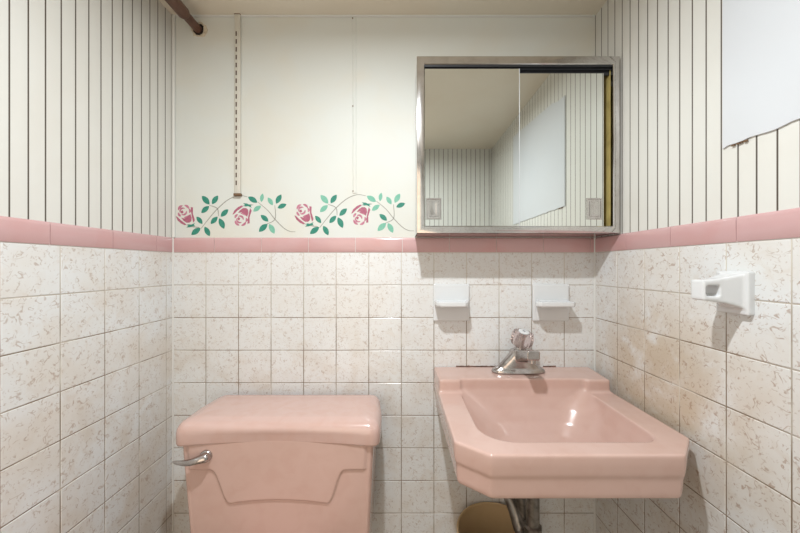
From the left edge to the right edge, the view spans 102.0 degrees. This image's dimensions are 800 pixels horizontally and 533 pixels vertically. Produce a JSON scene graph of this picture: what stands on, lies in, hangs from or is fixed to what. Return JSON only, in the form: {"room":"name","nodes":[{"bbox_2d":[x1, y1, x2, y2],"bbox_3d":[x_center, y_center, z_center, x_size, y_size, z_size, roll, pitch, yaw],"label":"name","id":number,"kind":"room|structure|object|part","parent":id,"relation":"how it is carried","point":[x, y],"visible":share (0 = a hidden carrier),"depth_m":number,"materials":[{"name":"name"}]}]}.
{"room":"bathroom","nodes":[
{"label":"bathroom","id":0,"kind":"room"},
{"bbox_2d":[0,0,171,237],"bbox_3d":[-0.794,0.169,0.315,0.060,2.123,1.550,0,0,0],"label":"wall","id":1,"kind":"structure","parent":0,"point":[86,85],"depth_m":0.79,"materials":[{"name":"white wood"}]},
{"bbox_2d":[0,242,171,532],"bbox_3d":[-0.763,0.566,0.344,0.003,1.229,1.487,0,0,0],"label":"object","id":2,"kind":"structure","parent":1,"relation":"attached to","point":[86,332],"depth_m":0.78,"materials":[{"name":"tile"}]},
{"bbox_2d":[0,216,172,251],"bbox_3d":[-0.762,-0.072,0.344,0.004,0.050,1.487,0,0,0],"label":"trim","id":3,"kind":"structure","parent":1,"relation":"attached to","point":[13,230],"depth_m":0.76,"materials":[{"name":"pink tile"}]},
{"bbox_2d":[159,0,606,14],"bbox_3d":[-0.054,-0.868,0.344,1.536,0.050,1.607,0,0,0],"label":"ceiling","id":4,"kind":"structure","parent":0,"point":[195,7],"depth_m":1.05,"materials":[{"name":"paint"}]},
{"bbox_2d":[175,17,594,237],"bbox_3d":[-0.054,0.169,1.119,1.536,2.123,0.060,0,0,0],"label":"wall","id":5,"kind":"structure","parent":0,"point":[297,73],"depth_m":1.09,"materials":[{"name":"beige paint"}]},
{"bbox_2d":[172,237,173,532],"bbox_3d":[-0.761,0.541,1.086,0.007,1.277,0.007,0,0,0],"label":"trim","id":6,"kind":"structure","parent":5,"relation":"attached to","point":[172,237],"depth_m":1.08,"materials":[{"name":"white tile"}]},
{"bbox_2d":[172,14,174,237],"bbox_3d":[-0.759,-0.470,1.086,0.010,0.746,0.011,0,0,0],"label":"trim","id":7,"kind":"structure","parent":5,"relation":"attached to","point":[173,15],"depth_m":1.08,"materials":[{"name":"white paint"}]},
{"bbox_2d":[165,0,207,36],"bbox_3d":[-0.674,-0.797,0.356,0.058,0.053,1.508,0,0,0],"label":"ceiling pipe","id":8,"kind":"object","parent":5,"relation":"attached to","point":[199,29],"visible":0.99,"depth_m":1.03,"materials":[{"name":"metal"}]},
{"bbox_2d":[176,194,292,235],"bbox_3d":[-0.553,-0.174,1.089,0.402,0.143,0.001,0,0,0],"label":"rose stencil","id":9,"kind":"object","parent":5,"relation":"attached to","point":[187,219],"visible":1,"depth_m":1.09,"materials":[{"name":"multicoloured paint"}]},
{"bbox_2d":[233,13,241,195],"bbox_3d":[-0.542,-0.542,1.083,0.024,0.612,0.012,0,0,0],"label":"shelf standard","id":10,"kind":"object","parent":5,"relation":"attached to","point":[237,15],"visible":1,"depth_m":1.08,"materials":[{"name":"grey metal"}]},
{"bbox_2d":[294,193,409,234],"bbox_3d":[-0.154,-0.177,1.089,0.402,0.143,0.001,0,0,0],"label":"rose stencil","id":11,"kind":"object","parent":5,"relation":"attached to","point":[362,210],"visible":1,"depth_m":1.09,"materials":[{"name":"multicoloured paint"}]},
{"bbox_2d":[352,17,356,192],"bbox_3d":[-0.153,-0.542,1.088,0.016,0.590,0.003,0,0,0],"label":"batten","id":12,"kind":"object","parent":5,"relation":"attached to","point":[354,22],"visible":1,"depth_m":1.09,"materials":[{"name":"beige paint"}]},
{"bbox_2d":[174,252,593,532],"bbox_3d":[-0.054,0.566,1.088,1.416,1.229,0.003,0,0,0],"label":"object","id":13,"kind":"structure","parent":5,"relation":"attached to","point":[246,323],"depth_m":1.09,"materials":[{"name":"tile"}]},
{"bbox_2d":[174,238,593,251],"bbox_3d":[-0.054,-0.072,1.087,1.416,0.050,0.004,0,0,0],"label":"trim","id":14,"kind":"structure","parent":5,"relation":"attached to","point":[180,244],"depth_m":1.08,"materials":[{"name":"pink tile"}]},
{"bbox_2d":[175,15,594,16],"bbox_3d":[-0.054,-0.842,1.088,1.416,0.008,0.008,0,0,0],"label":"trim","id":15,"kind":"structure","parent":5,"relation":"attached to","point":[175,15],"depth_m":1.09,"materials":[{"name":"white paint"}]},
{"bbox_2d":[433,284,468,320],"bbox_3d":[0.171,0.120,1.051,0.119,0.122,0.080,0,0,0],"label":"soap dish","id":16,"kind":"object","parent":5,"relation":"attached to","point":[450,301],"visible":1,"depth_m":1.08,"materials":[{"name":"white ceramic"}]},
{"bbox_2d":[434,300,468,306],"bbox_3d":[0.171,0.120,1.045,0.114,0.016,0.068,0,0,0],"label":"tray","id":17,"kind":"object","parent":16,"relation":"on","point":[437,303],"depth_m":1.01,"materials":[{"name":"white ceramic"}]},
{"bbox_2d":[415,56,619,236],"bbox_3d":[0.350,-0.360,1.021,0.600,0.524,0.131,0,0,0],"label":"upper cabinet","id":18,"kind":"object","parent":5,"relation":"attached to","point":[506,146],"visible":1,"depth_m":0.96,"materials":[{"name":"metal"}]},
{"bbox_3d":[0.100,-0.172,0.962,0.046,0.064,0.002,0,0,0],"label":"finger pull","id":19,"kind":"part","parent":18,"relation":"part of","materials":[{"name":"metal"}]},
{"bbox_3d":[0.214,-0.354,0.965,0.282,0.468,0.004,0,0,0],"label":"mirror door","id":20,"kind":"part","parent":18,"relation":"part of","materials":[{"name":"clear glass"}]},
{"bbox_3d":[0.477,-0.350,0.973,0.267,0.459,0.004,0,0,0],"label":"mirror door","id":21,"kind":"part","parent":18,"relation":"part of","materials":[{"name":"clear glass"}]},
{"bbox_3d":[0.581,-0.173,0.969,0.046,0.064,0.002,0,0,0],"label":"finger pull","id":22,"kind":"part","parent":18,"relation":"part of","materials":[{"name":"metal"}]},
{"bbox_2d":[532,284,575,320],"bbox_3d":[0.496,0.120,1.051,0.133,0.122,0.080,0,0,0],"label":"soap dish","id":23,"kind":"object","parent":5,"relation":"attached to","point":[550,302],"visible":1,"depth_m":1.08,"materials":[{"name":"white ceramic"}]},
{"bbox_2d":[536,300,575,306],"bbox_3d":[0.495,0.120,1.045,0.130,0.016,0.068,0,0,0],"label":"tray","id":24,"kind":"object","parent":23,"relation":"on","point":[539,303],"depth_m":1.01,"materials":[{"name":"white ceramic"}]},
{"bbox_2d":[434,365,689,532],"bbox_3d":[0.373,0.551,0.865,0.520,0.439,0.449,0,0,0],"label":"sink","id":25,"kind":"object","parent":5,"relation":"attached to","point":[558,432],"visible":0.99,"depth_m":0.76,"materials":[{"name":"pink ceramic"}]},
{"bbox_2d":[491,328,544,374],"bbox_3d":[0.375,0.266,0.977,0.168,0.138,0.158,0,0,0],"label":"faucet","id":26,"kind":"object","parent":25,"relation":"on","point":[520,360],"visible":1,"depth_m":1.00,"materials":[{"name":"silver metal"}]},
{"bbox_3d":[0.375,0.285,0.977,0.169,0.100,0.158,0,0,0],"label":"spout","id":27,"kind":"part","parent":26,"relation":"part of","materials":[{"name":"silver metal"}]},
{"bbox_3d":[0.384,0.227,1.019,0.068,0.060,0.069,0,0,-23],"label":"knob","id":28,"kind":"part","parent":26,"relation":"part of","materials":[{"name":"clear plastic"}]},
{"bbox_2d":[594,237,595,532],"bbox_3d":[0.653,0.541,1.086,0.007,1.277,0.007,0,0,0],"label":"trim","id":29,"kind":"structure","parent":5,"relation":"attached to","point":[594,237],"depth_m":1.08,"materials":[{"name":"white tile"}]},
{"bbox_2d":[595,0,799,236],"bbox_3d":[0.686,0.169,0.315,0.060,2.123,1.550,0,0,0],"label":"wall","id":30,"kind":"structure","parent":0,"point":[676,169],"depth_m":0.75,"materials":[{"name":"white wood"}]},
{"bbox_2d":[595,207,799,251],"bbox_3d":[0.654,-0.072,0.344,0.004,0.050,1.487,0,0,0],"label":"trim","id":31,"kind":"structure","parent":30,"relation":"attached to","point":[781,224],"depth_m":0.67,"materials":[{"name":"pink tile"}]},
{"bbox_2d":[596,238,799,532],"bbox_3d":[0.655,0.566,0.344,0.003,1.229,1.487,0,0,0],"label":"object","id":32,"kind":"structure","parent":30,"relation":"attached to","point":[729,383],"depth_m":0.69,"materials":[{"name":"tile"}]},
{"bbox_2d":[691,271,754,315],"bbox_3d":[0.615,0.050,0.628,0.084,0.082,0.062,0,0,0],"label":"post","id":33,"kind":"object","parent":30,"relation":"attached to","point":[733,292],"visible":1,"depth_m":0.61,"materials":[{"name":"white ceramic"}]},
{"bbox_2d":[723,0,799,148],"bbox_3d":[0.654,-0.490,0.355,0.005,0.509,0.601,0,0,0],"label":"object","id":34,"kind":"object","parent":30,"relation":"attached to","point":[761,38],"visible":1,"depth_m":0.59,"materials":[{"name":"white"}]},
{"bbox_3d":[-0.054,1.210,-0.226,1.536,0.060,2.747,0,0,0],"label":"floor","id":35,"kind":"structure","parent":0,"visible":0},
{"bbox_2d":[172,395,381,532],"bbox_3d":[-0.329,0.797,0.721,0.550,0.767,0.711,0,0,0],"label":"toilet","id":36,"kind":"object","parent":35,"relation":"on","point":[252,463],"visible":1,"depth_m":0.87,"materials":[{"name":"pink ceramic"}]},
{"bbox_3d":[-0.545,0.503,0.849,0.092,0.032,0.036,0,0,0],"label":"flush lever","id":37,"kind":"part","parent":36,"relation":"part of","materials":[{"name":"silver metal"}]},
{"bbox_3d":[-0.329,0.447,0.966,0.550,0.067,0.220,0,0,0],"label":"tank lid","id":38,"kind":"part","parent":36,"relation":"part of","materials":[{"name":"pink ceramic"}]},
{"bbox_3d":[-0.329,0.633,0.963,0.516,0.338,0.204,0,0,0],"label":"tank","id":39,"kind":"part","parent":36,"relation":"part of","materials":[{"name":"pink ceramic"}]},
{"bbox_2d":[457,502,514,532],"bbox_3d":[0.292,0.983,0.960,0.246,0.395,0.246,0,0,0],"label":"waste bin","id":40,"kind":"object","parent":35,"relation":"on","point":[482,517],"visible":0.68,"depth_m":1.07,"materials":[{"name":"beige plastic"}]}
]}

